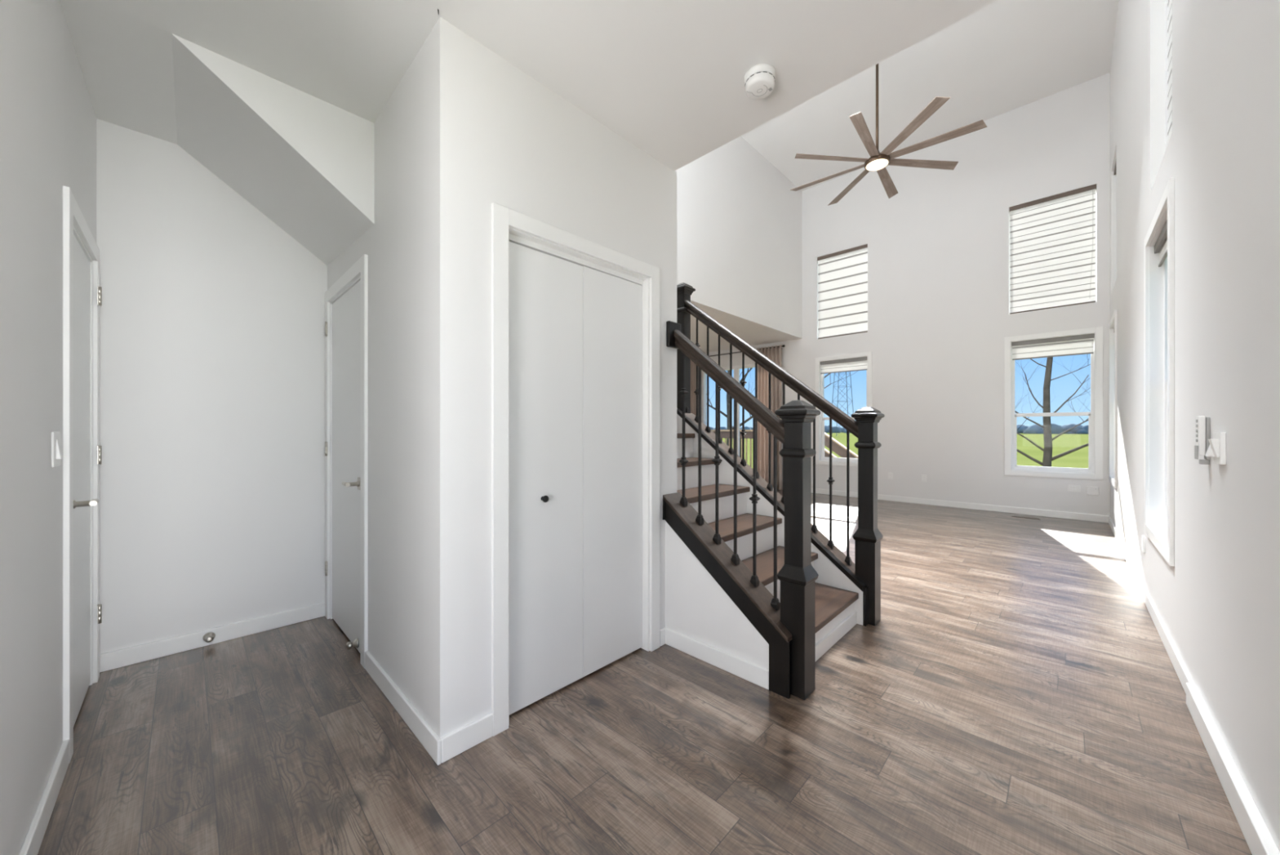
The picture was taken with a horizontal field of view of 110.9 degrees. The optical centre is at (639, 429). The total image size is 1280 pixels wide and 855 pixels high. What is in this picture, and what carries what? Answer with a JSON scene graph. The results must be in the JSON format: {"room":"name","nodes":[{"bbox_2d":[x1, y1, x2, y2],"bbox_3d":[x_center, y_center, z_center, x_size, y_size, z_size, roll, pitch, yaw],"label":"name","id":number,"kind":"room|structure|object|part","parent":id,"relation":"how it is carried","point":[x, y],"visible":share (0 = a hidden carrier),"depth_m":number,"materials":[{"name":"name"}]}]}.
{"room":"entrance hall","nodes":[
{"label":"entrance hall","id":0,"kind":"room"},
{"bbox_2d":[0,0,96,854],"bbox_3d":[-2.480,-0.200,0.965,2.507,2.880,1.437,0,0,44],"label":"wall","id":1,"kind":"structure","parent":0,"point":[48,118],"depth_m":1.31,"materials":[{"name":"paint"}]},
{"bbox_2d":[18,738,69,854],"bbox_3d":[-1.601,1.194,1.125,1.465,0.092,0.015,0,0,44],"label":"baseboard","id":2,"kind":"structure","parent":1,"relation":"attached to","point":[31,845],"depth_m":1.38,"materials":[{"name":"paint"}]},
{"bbox_2d":[51,431,62,466],"bbox_3d":[-2.018,0.068,1.528,0.115,0.120,0.016,0,0,44],"label":"light switch","id":3,"kind":"object","parent":1,"relation":"attached to","point":[56,453],"visible":1,"depth_m":1.51,"materials":[{"name":"white plastic"}]},
{"bbox_2d":[62,186,102,762],"bbox_3d":[-2.442,0.170,1.899,0.830,2.140,0.178,0,0,44],"label":"door","id":4,"kind":"structure","parent":1,"relation":"in","point":[82,290],"depth_m":1.89,"materials":[{"name":"paint"}]},
{"bbox_3d":[-2.234,0.295,1.805,0.126,0.021,0.022,0,0,42],"label":"handle lever","id":5,"kind":"part","parent":4,"relation":"part of","materials":[{"name":"silver metal"}]},
{"bbox_2d":[96,118,327,653],"bbox_3d":[-2.049,-0.200,3.105,0.150,2.880,2.498,0,0,44],"label":"wall","id":6,"kind":"structure","parent":0,"point":[212,314],"depth_m":2.52,"materials":[{"name":"paint"}]},
{"bbox_2d":[202,631,215,642],"bbox_3d":[-2.459,1.190,2.515,0.053,0.052,0.052,0,0,44],"label":"door stop","id":7,"kind":"object","parent":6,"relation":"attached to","point":[208,637],"visible":1,"depth_m":2.51,"materials":[{"name":"silver metal"}]},
{"bbox_2d":[99,601,324,671],"bbox_3d":[-2.429,1.194,2.594,0.015,0.092,0.976,0,0,44],"label":"baseboard","id":8,"kind":"structure","parent":6,"relation":"attached to","point":[118,658],"depth_m":2.51,"materials":[{"name":"paint"}]},
{"bbox_2d":[327,17,468,737],"bbox_3d":[-1.382,-0.150,2.337,1.877,2.780,0.110,0,0,44],"label":"wall","id":9,"kind":"structure","parent":0,"point":[416,246],"depth_m":1.77,"materials":[{"name":"paint"}]},
{"bbox_2d":[324,253,367,668],"bbox_3d":[-1.735,0.165,2.631,0.922,2.150,0.178,0,0,44],"label":"door","id":10,"kind":"structure","parent":9,"relation":"in","point":[345,314],"depth_m":2.61,"materials":[{"name":"paint"}]},
{"bbox_3d":[-1.601,0.295,2.394,0.022,0.021,0.127,0,0,-43],"label":"handle lever","id":11,"kind":"part","parent":10,"relation":"part of","materials":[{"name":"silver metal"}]},
{"bbox_2d":[346,637,359,648],"bbox_3d":[-1.587,1.185,2.430,0.052,0.052,0.053,0,0,44],"label":"door stop","id":12,"kind":"object","parent":10,"relation":"attached to","point":[356,642],"visible":1,"depth_m":2.42,"materials":[{"name":"silver metal"}]},
{"bbox_3d":[-1.526,0.295,2.399,0.060,0.068,0.010,0,0,44],"label":"handle","id":13,"kind":"part","parent":10,"relation":"part of","materials":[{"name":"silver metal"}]},
{"bbox_2d":[364,650,441,764],"bbox_3d":[-1.081,1.194,1.958,0.947,0.092,0.015,0,0,44],"label":"baseboard","id":14,"kind":"structure","parent":9,"relation":"attached to","point":[425,734],"depth_m":1.85,"materials":[{"name":"paint"}]},
{"bbox_2d":[59,0,997,170],"bbox_3d":[-1.080,-1.675,1.135,4.283,0.270,3.930,0,0,44],"label":"ceiling","id":15,"kind":"structure","parent":0,"point":[667,77],"depth_m":1.76,"materials":[{"name":"paint"}]},
{"bbox_2d":[171,33,374,265],"bbox_3d":[-1.959,-1.347,2.332,1.055,0.627,0.700,0,0,44],"label":"soffit","id":16,"kind":"structure","parent":15,"relation":"attached to","point":[305,162],"depth_m":2.13,"materials":[{"name":"paint"}]},
{"bbox_2d":[744,63,775,99],"bbox_3d":[0.522,-1.507,1.919,0.132,0.066,0.132,0,0,44],"label":"smoke detector","id":17,"kind":"object","parent":15,"relation":"attached to","point":[759,79],"visible":1,"depth_m":1.88,"materials":[{"name":"white plastic"}]},
{"bbox_2d":[468,35,665,723],"bbox_3d":[-0.301,-0.150,2.183,0.110,2.780,1.173,0,0,44],"label":"wall","id":18,"kind":"structure","parent":0,"point":[533,153],"depth_m":1.89,"materials":[{"name":"paint"}]},
{"bbox_2d":[440,712,493,762],"bbox_3d":[-0.669,1.194,1.713,0.015,0.092,0.205,0,0,44],"label":"baseboard","id":19,"kind":"structure","parent":18,"relation":"attached to","point":[460,740],"depth_m":1.70,"materials":[{"name":"paint"}]},
{"bbox_2d":[491,202,659,736],"bbox_3d":[-0.353,0.161,2.254,0.317,2.158,1.016,0,0,44],"label":"door","id":20,"kind":"structure","parent":18,"relation":"in","point":[575,335],"depth_m":2.11,"materials":[{"name":"paint"}]},
{"bbox_3d":[-0.434,0.315,2.005,0.031,0.032,0.032,0,0,44],"label":"knob","id":21,"kind":"part","parent":20,"relation":"part of","materials":[{"name":"black metal"}]},
{"bbox_3d":[-0.442,0.209,2.042,0.032,2.037,0.425,0,0,44],"label":"panel","id":22,"kind":"part","parent":20,"relation":"part of","materials":[{"name":"paint"}]},
{"bbox_3d":[-0.145,0.208,2.349,0.032,2.040,0.424,0,0,44],"label":"panel","id":23,"kind":"part","parent":20,"relation":"part of","materials":[{"name":"paint"}]},
{"bbox_2d":[37,488,1252,854],"bbox_3d":[-0.008,1.300,4.844,7.950,0.120,10.450,0,0,44],"label":"floor","id":24,"kind":"structure","parent":0,"point":[1015,689],"depth_m":1.75,"materials":[{"name":"brown wood"}]},
{"bbox_2d":[662,492,791,698],"bbox_3d":[0.459,0.809,2.341,0.763,0.862,0.154,0,0,44],"label":"stair stringer","id":25,"kind":"object","parent":24,"relation":"on","point":[754,602],"visible":0.94,"depth_m":2.24,"materials":[{"name":"brown wood"}]},
{"bbox_2d":[666,320,820,699],"bbox_3d":[0.507,0.304,2.337,0.837,1.872,0.160,0,0,44],"label":"stair railing","id":26,"kind":"object","parent":25,"relation":"on","point":[797,576],"visible":0.99,"depth_m":2.09,"materials":[{"name":"black wood"}]},
{"bbox_3d":[0.200,-0.557,2.603,0.025,0.150,0.114,0,0,44],"label":"rail plate","id":27,"kind":"part","parent":26,"relation":"part of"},
{"bbox_3d":[0.466,-0.252,2.361,0.686,0.670,0.068,0,0,44],"label":"handrail","id":28,"kind":"part","parent":26,"relation":"part of","materials":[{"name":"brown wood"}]},
{"bbox_3d":[0.752,0.600,2.101,0.120,1.280,0.120,0,0,44],"label":"newel post","id":29,"kind":"part","parent":26,"relation":"part of","materials":[{"name":"black wood"}]},
{"bbox_3d":[0.752,0.680,2.101,0.144,0.080,0.144,0,0,44],"label":"moulding","id":30,"kind":"part","parent":26,"relation":"part of","materials":[{"name":"black wood"}]},
{"bbox_2d":[676,413,862,661],"bbox_3d":[0.163,0.519,3.379,2.615,1.441,0.965,0,0,44],"label":"staircase","id":31,"kind":"structure","parent":24,"relation":"on","point":[838,600],"depth_m":2.97,"materials":[{"name":"brown wood"}]},
{"bbox_2d":[676,408,868,626],"bbox_3d":[0.931,0.529,3.376,1.542,1.422,0.183,0,0,44],"label":"stair stringer","id":32,"kind":"object","parent":31,"relation":"attached to","point":[819,540],"visible":0.59,"depth_m":3.22,"materials":[{"name":"brown wood"}]},
{"bbox_2d":[676,282,884,625],"bbox_3d":[0.935,-0.033,3.398,1.684,2.545,0.158,0,0,44],"label":"stair railing","id":33,"kind":"object","parent":32,"relation":"on","point":[868,537],"visible":0.71,"depth_m":3.03,"materials":[{"name":"black metal"}]},
{"bbox_3d":[0.386,-0.583,3.929,0.092,1.245,0.092,0,0,44],"label":"newel post","id":34,"kind":"part","parent":33,"relation":"part of","materials":[{"name":"black wood"}]},
{"bbox_3d":[0.932,-0.542,3.401,1.448,1.215,0.068,0,0,44],"label":"handrail","id":35,"kind":"part","parent":33,"relation":"part of","materials":[{"name":"brown wood"}]},
{"bbox_3d":[1.483,0.595,2.868,0.120,1.290,0.120,0,0,44],"label":"newel post","id":36,"kind":"part","parent":33,"relation":"part of","materials":[{"name":"black wood"}]},
{"bbox_3d":[1.483,0.680,2.868,0.144,0.080,0.144,0,0,44],"label":"moulding","id":37,"kind":"part","parent":33,"relation":"part of","materials":[{"name":"black wood"}]},
{"bbox_3d":[1.075,1.200,2.504,0.015,0.080,0.876,0,0,44],"label":"toe trim","id":38,"kind":"part","parent":31,"relation":"part of","materials":[{"name":"paint"}]},
{"bbox_2d":[1011,515,1040,519],"bbox_3d":[5.443,1.237,6.213,0.300,0.006,0.120,0,0,44],"label":"floor vent","id":39,"kind":"object","parent":24,"relation":"in","point":[1012,515],"visible":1,"depth_m":6.20,"materials":[{"name":"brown metal"}]},
{"bbox_2d":[665,165,768,669],"bbox_3d":[-0.252,-0.150,3.028,2.539,2.780,0.109,0,0,44],"label":"wall","id":40,"kind":"structure","parent":0,"point":[697,607],"depth_m":2.48,"materials":[{"name":"paint"}]},
{"bbox_2d":[659,626,768,688],"bbox_3d":[0.364,1.194,2.316,0.662,0.092,0.058,0,0,44],"label":"baseboard","id":41,"kind":"structure","parent":40,"relation":"attached to","point":[753,673],"depth_m":2.30,"materials":[{"name":"paint"}]},
{"bbox_2d":[674,136,801,339],"bbox_3d":[0.828,-3.275,6.399,0.140,2.930,6.747,0,0,44],"label":"wall","id":42,"kind":"structure","parent":0,"point":[739,218],"depth_m":7.13,"materials":[{"name":"paint"}]},
{"bbox_2d":[690,307,794,352],"bbox_3d":[-0.373,-1.910,7.758,3.474,0.200,6.570,0,0,44],"label":"ceiling","id":43,"kind":"structure","parent":0,"point":[752,335],"depth_m":8.39,"materials":[{"name":"paint"}]},
{"bbox_2d":[705,72,1110,515],"bbox_3d":[3.575,-1.750,8.546,7.950,5.980,0.160,0,0,44],"label":"wall","id":44,"kind":"structure","parent":0,"point":[939,320],"depth_m":7.03,"materials":[{"name":"paint"}]},
{"bbox_2d":[701,364,755,456],"bbox_3d":[2.174,-0.090,9.902,1.850,2.660,0.120,0,0,44],"label":"door","id":45,"kind":"structure","parent":44,"relation":"in","point":[736,368],"depth_m":10.47,"materials":[{"name":"white plastic"}]},
{"bbox_3d":[2.174,-0.090,9.902,1.850,2.660,0.120,0,0,44],"label":"frame","id":46,"kind":"part","parent":45,"relation":"part of","materials":[{"name":"white plastic"}]},
{"bbox_2d":[708,344,785,356],"bbox_3d":[1.997,-1.686,9.884,2.676,0.065,0.113,0,0,44],"label":"curtain rod","id":47,"kind":"object","parent":44,"relation":"attached to","point":[783,345],"visible":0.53,"depth_m":9.75,"materials":[{"name":"black metal"}]},
{"bbox_2d":[690,360,696,416],"bbox_3d":[1.246,-0.245,10.542,0.473,2.940,0.162,0,0,44],"label":"curtain","id":48,"kind":"object","parent":47,"relation":"hanging from","point":[693,366],"visible":0.19,"depth_m":10.49,"materials":[{"name":"fabric"}]},
{"bbox_2d":[755,344,782,489],"bbox_3d":[2.663,-0.245,9.171,0.620,2.940,0.142,0,0,44],"label":"curtain","id":49,"kind":"object","parent":47,"relation":"hanging from","point":[775,354],"visible":0.49,"depth_m":9.15,"materials":[{"name":"fabric"}]},
{"bbox_2d":[816,243,867,339],"bbox_3d":[3.819,-2.547,8.299,0.925,1.605,0.146,0,0,44],"label":"window","id":50,"kind":"structure","parent":44,"relation":"in","point":[866,243],"depth_m":8.57,"materials":[{"name":"paint"}]},
{"bbox_2d":[817,244,867,338],"bbox_3d":[3.792,-2.550,8.271,0.905,1.586,0.054,0,0,44],"label":"window blind","id":51,"kind":"object","parent":50,"relation":"attached to","point":[842,275],"visible":1,"depth_m":8.25,"materials":[{"name":"white fabric"}]},
{"bbox_2d":[815,351,871,466],"bbox_3d":[3.829,-0.357,8.277,1.014,2.069,0.163,0,0,44],"label":"window","id":52,"kind":"structure","parent":44,"relation":"in","point":[820,459],"depth_m":8.49,"materials":[{"name":"paint"}]},
{"bbox_3d":[3.857,0.165,8.306,0.790,0.801,0.052,0,0,44],"label":"sash","id":53,"kind":"part","parent":52,"relation":"part of","materials":[{"name":"white plastic"}]},
{"bbox_2d":[819,356,866,373],"bbox_3d":[3.808,-1.194,8.255,0.850,0.238,0.054,0,0,44],"label":"window blind","id":54,"kind":"object","parent":52,"relation":"attached to","point":[854,364],"visible":1,"depth_m":8.24,"materials":[{"name":"white fabric"}]},
{"bbox_3d":[3.858,-0.357,8.307,0.858,1.913,0.080,0,0,44],"label":"frame","id":55,"kind":"part","parent":52,"relation":"part of","materials":[{"name":"white plastic"}]},
{"bbox_2d":[888,471,893,479],"bbox_3d":[4.361,0.805,7.669,0.070,0.115,0.008,0,0,44],"label":"wall outlet","id":56,"kind":"object","parent":44,"relation":"attached to","point":[890,474],"visible":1,"depth_m":7.67,"materials":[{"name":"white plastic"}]},
{"bbox_2d":[921,474,926,481],"bbox_3d":[4.719,0.808,7.322,0.070,0.115,0.008,0,0,44],"label":"wall outlet","id":57,"kind":"object","parent":44,"relation":"attached to","point":[923,476],"visible":1,"depth_m":7.32,"materials":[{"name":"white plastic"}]},
{"bbox_2d":[782,484,1108,522],"bbox_3d":[4.540,1.194,7.490,4.726,0.092,0.015,0,0,44],"label":"baseboard","id":58,"kind":"structure","parent":44,"relation":"attached to","point":[1095,517],"depth_m":6.76,"materials":[{"name":"paint"}]},
{"bbox_2d":[1008,182,1097,315],"bbox_3d":[5.879,-2.515,6.305,0.922,1.610,0.146,0,0,44],"label":"window","id":59,"kind":"structure","parent":44,"relation":"in","point":[1095,183],"depth_m":6.18,"materials":[{"name":"paint"}]},
{"bbox_2d":[1008,183,1096,314],"bbox_3d":[5.851,-2.518,6.277,0.902,1.591,0.054,0,0,44],"label":"window blind","id":60,"kind":"object","parent":59,"relation":"attached to","point":[1052,238],"visible":1,"depth_m":6.25,"materials":[{"name":"grey plastic"}]},
{"bbox_2d":[1004,326,1102,479],"bbox_3d":[5.875,-0.350,6.297,1.019,2.054,0.163,0,0,44],"label":"window","id":61,"kind":"structure","parent":44,"relation":"in","point":[1095,470],"depth_m":6.17,"materials":[{"name":"paint"}]},
{"bbox_2d":[1011,333,1093,359],"bbox_3d":[5.854,-1.164,6.275,0.855,0.268,0.054,0,0,44],"label":"window blind","id":62,"kind":"object","parent":61,"relation":"attached to","point":[1078,344],"visible":1,"depth_m":6.25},
{"bbox_3d":[5.903,0.162,6.326,0.795,0.806,0.052,0,0,44],"label":"sash","id":63,"kind":"part","parent":61,"relation":"part of","materials":[{"name":"white plastic"}]},
{"bbox_2d":[1067,484,1079,492],"bbox_3d":[5.996,0.815,6.087,0.125,0.090,0.007,0,0,44],"label":"wall outlet","id":64,"kind":"object","parent":44,"relation":"attached to","point":[1070,487],"visible":1,"depth_m":6.08,"materials":[{"name":"white plastic"}]},
{"bbox_2d":[1086,485,1098,495],"bbox_3d":[6.116,0.828,5.953,0.114,0.115,0.032,0,0,44],"label":"wall outlet","id":65,"kind":"object","parent":44,"relation":"attached to","point":[1090,490],"visible":1,"depth_m":5.94,"materials":[{"name":"white plastic"}]},
{"bbox_2d":[741,0,1119,191],"bbox_3d":[2.447,-4.800,4.973,4.600,0.120,6.950,0,0,44],"label":"ceiling","id":66,"kind":"structure","parent":0,"point":[1004,56],"depth_m":6.01,"materials":[{"name":"paint"}]},
{"bbox_2d":[790,63,986,205],"bbox_3d":[2.921,-3.985,5.426,1.975,1.510,1.975,0,0,-31],"label":"ceiling fan","id":67,"kind":"object","parent":66,"relation":"hanging from","point":[877,162],"visible":0.84,"depth_m":5.30,"materials":[{"name":"brown wood"}]},
{"bbox_3d":[2.476,-3.305,5.793,0.973,0.034,0.123,0,0,40],"label":"fan blade","id":68,"kind":"part","parent":67,"relation":"part of","materials":[{"name":"brown wood"}]},
{"bbox_3d":[2.347,-3.305,5.371,0.973,0.034,0.123,0,0,-5],"label":"fan blade","id":69,"kind":"part","parent":67,"relation":"part of","materials":[{"name":"brown wood"}]},
{"bbox_3d":[2.866,-3.305,6.000,0.123,0.034,0.973,0,0,-5],"label":"fan blade","id":70,"kind":"part","parent":67,"relation":"part of","materials":[{"name":"brown wood"}]},
{"bbox_3d":[2.553,-3.305,4.981,0.123,0.034,0.973,0,0,40],"label":"fan blade","id":71,"kind":"part","parent":67,"relation":"part of","materials":[{"name":"brown wood"}]},
{"bbox_3d":[3.288,-3.305,5.870,0.123,0.034,0.973,0,0,40],"label":"fan blade","id":72,"kind":"part","parent":67,"relation":"part of","materials":[{"name":"brown wood"}]},
{"bbox_3d":[2.975,-3.305,4.852,0.123,0.034,0.973,0,0,-5],"label":"fan blade","id":73,"kind":"part","parent":67,"relation":"part of","materials":[{"name":"brown wood"}]},
{"bbox_3d":[3.494,-3.305,5.481,0.973,0.034,0.123,0,0,-5],"label":"fan blade","id":74,"kind":"part","parent":67,"relation":"part of","materials":[{"name":"brown wood"}]},
{"bbox_3d":[3.365,-3.305,5.059,0.973,0.034,0.123,0,0,40],"label":"fan blade","id":75,"kind":"part","parent":67,"relation":"part of","materials":[{"name":"brown wood"}]},
{"bbox_2d":[1110,0,1279,851],"bbox_3d":[2.773,-1.750,2.152,0.160,5.980,10.450,0,0,44],"label":"wall","id":76,"kind":"structure","parent":0,"point":[1219,603],"depth_m":1.67,"materials":[{"name":"paint"}]},
{"bbox_2d":[1108,309,1116,488],"bbox_3d":[5.832,-0.350,5.336,0.163,2.044,0.964,0,0,44],"label":"window","id":77,"kind":"structure","parent":76,"relation":"in","point":[1113,324],"depth_m":5.66,"materials":[{"name":"paint"}]},
{"bbox_2d":[1111,142,1116,293],"bbox_3d":[5.845,-2.530,5.337,0.146,1.580,0.800,0,0,44],"label":"window","id":78,"kind":"structure","parent":76,"relation":"in","point":[1113,177],"depth_m":5.66,"materials":[{"name":"paint"}]},
{"bbox_2d":[1141,534,1145,552],"bbox_3d":[3.729,0.846,3.265,0.014,0.115,0.070,0,0,44],"label":"wall outlet","id":79,"kind":"object","parent":76,"relation":"attached to","point":[1143,540],"visible":1,"depth_m":3.24,"materials":[{"name":"white plastic"}]},
{"bbox_2d":[1143,177,1174,565],"bbox_3d":[3.281,-0.310,2.701,0.163,2.084,1.079,0,0,44],"label":"window","id":80,"kind":"structure","parent":76,"relation":"in","point":[1158,282],"depth_m":3.04,"materials":[{"name":"paint"}]},
{"bbox_2d":[1154,219,1167,266],"bbox_3d":[3.270,-1.196,2.711,0.054,0.153,0.915,0,0,44],"label":"window blind","id":81,"kind":"object","parent":80,"relation":"attached to","point":[1161,245],"visible":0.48,"depth_m":2.88,"materials":[{"name":"white fabric"}]},
{"bbox_3d":[3.311,-0.310,2.672,0.080,1.928,0.923,0,0,44],"label":"frame","id":82,"kind":"part","parent":80,"relation":"part of","materials":[{"name":"white plastic"}]},
{"bbox_2d":[1150,0,1172,193],"bbox_3d":[3.270,-2.470,2.677,0.146,1.700,0.885,0,0,44],"label":"window","id":83,"kind":"structure","parent":76,"relation":"in","point":[1158,8],"depth_m":3.01,"materials":[{"name":"paint"}]},
{"bbox_3d":[3.294,-2.470,2.654,0.080,1.688,0.873,0,0,44],"label":"frame","id":84,"kind":"part","parent":83,"relation":"part of","materials":[{"name":"white plastic"}]},
{"bbox_2d":[1167,0,1172,144],"bbox_3d":[3.274,-2.473,2.673,0.054,1.681,0.865,0,0,44],"label":"window blind","id":85,"kind":"object","parent":83,"relation":"attached to","point":[1169,2],"visible":0.02,"depth_m":2.92,"materials":[{"name":"white fabric"}]},
{"bbox_2d":[1108,515,1279,854],"bbox_3d":[3.603,1.191,3.145,0.028,0.098,7.532,0,0,44],"label":"baseboard","id":86,"kind":"structure","parent":76,"relation":"attached to","point":[1257,835],"depth_m":1.61,"materials":[{"name":"paint"}]},
{"bbox_2d":[1194,415,1210,464],"bbox_3d":[2.298,0.043,1.801,0.034,0.198,0.052,0,0,44],"label":"intercom","id":87,"kind":"object","parent":76,"relation":"attached to","point":[1203,423],"visible":0.98,"depth_m":1.79,"materials":[{"name":"white plastic"}]},
{"bbox_2d":[1204,431,1226,464],"bbox_3d":[2.151,0.069,1.648,0.034,0.118,0.116,0,0,44],"label":"light switch","id":88,"kind":"object","parent":76,"relation":"attached to","point":[1216,449],"visible":1,"depth_m":1.62,"materials":[{"name":"white plastic"}]},
{"bbox_2d":[1213,431,1226,464],"bbox_3d":[2.158,0.069,1.641,0.014,0.118,0.116,0,0,44],"label":"switch plate","id":89,"kind":"object","parent":88,"relation":"attached to","point":[1219,437],"depth_m":1.61,"materials":[{"name":"white plastic"}]},
{"label":"outside","id":90,"kind":"structure","parent":0,"visible":0},
{"bbox_2d":[722,432,1088,468],"bbox_3d":[175.747,2.290,253.472,700.000,1.000,591.280,0,0,44],"label":"field","id":91,"kind":"structure","parent":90,"point":[1064,442],"depth_m":41.04,"materials":[{"name":"green plant"}]},
{"bbox_2d":[711,429,752,467],"bbox_3d":[2.127,0.897,11.357,4.460,1.785,1.840,0,0,44],"label":"fence","id":92,"kind":"object","parent":91,"relation":"on","point":[725,433],"visible":0.06,"depth_m":11.91,"materials":[{"name":"brown wood"}]},
{"bbox_3d":[2.708,0.028,11.964,4.450,0.045,0.160,0,0,44],"label":"rail","id":93,"kind":"part","parent":92,"relation":"part of","materials":[{"name":"brown wood"}]},
{"bbox_3d":[2.675,0.920,11.995,0.120,1.739,0.100,0,0,44],"label":"post","id":94,"kind":"part","parent":92,"relation":"part of","materials":[{"name":"grey wood"}]},
{"bbox_2d":[708,367,755,446],"bbox_3d":[3.889,-1.797,17.613,3.442,7.180,5.499,0,0,-40],"label":"bare tree","id":95,"kind":"object","parent":91,"relation":"on","point":[727,415],"visible":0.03,"depth_m":17.38,"materials":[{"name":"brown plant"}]},
{"bbox_2d":[824,431,857,457],"bbox_3d":[4.616,0.866,9.463,1.750,1.849,0.120,0,0,44],"label":"path","id":96,"kind":"structure","parent":91,"relation":"on","point":[838,448],"depth_m":9.70,"materials":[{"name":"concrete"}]},
{"bbox_3d":[4.626,0.913,9.453,1.700,1.225,0.120,0,0,44],"label":"rail","id":97,"kind":"part","parent":96,"relation":"part of","materials":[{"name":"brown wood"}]},
{"bbox_2d":[824,370,857,388],"bbox_3d":[5.149,-1.530,13.537,3.366,6.655,6.122,0,0,-29],"label":"bare tree","id":98,"kind":"object","parent":91,"relation":"on","point":[857,371],"visible":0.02,"depth_m":12.22,"materials":[{"name":"plant"}]},
{"bbox_2d":[831,371,853,435],"bbox_3d":[55.318,-15.216,120.420,14.023,34.067,5.070,0,0,44],"label":"pylon","id":99,"kind":"object","parent":91,"relation":"on","point":[845,371],"visible":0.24,"depth_m":120.39,"materials":[{"name":"metal"}]},
{"bbox_2d":[710,423,1088,434],"bbox_3d":[88.872,0.025,286.974,393.627,5.529,70.364,0,0,44],"label":"treeline","id":100,"kind":"object","parent":91,"relation":"on","point":[1034,428],"visible":0.05,"depth_m":179.14,"materials":[{"name":"plant"}]},
{"bbox_2d":[1015,354,1090,466],"bbox_3d":[9.705,-1.307,10.266,3.738,6.209,2.343,0,0,36],"label":"bare tree","id":101,"kind":"object","parent":91,"relation":"on","point":[1047,451],"visible":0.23,"depth_m":10.24,"materials":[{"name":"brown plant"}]}
]}

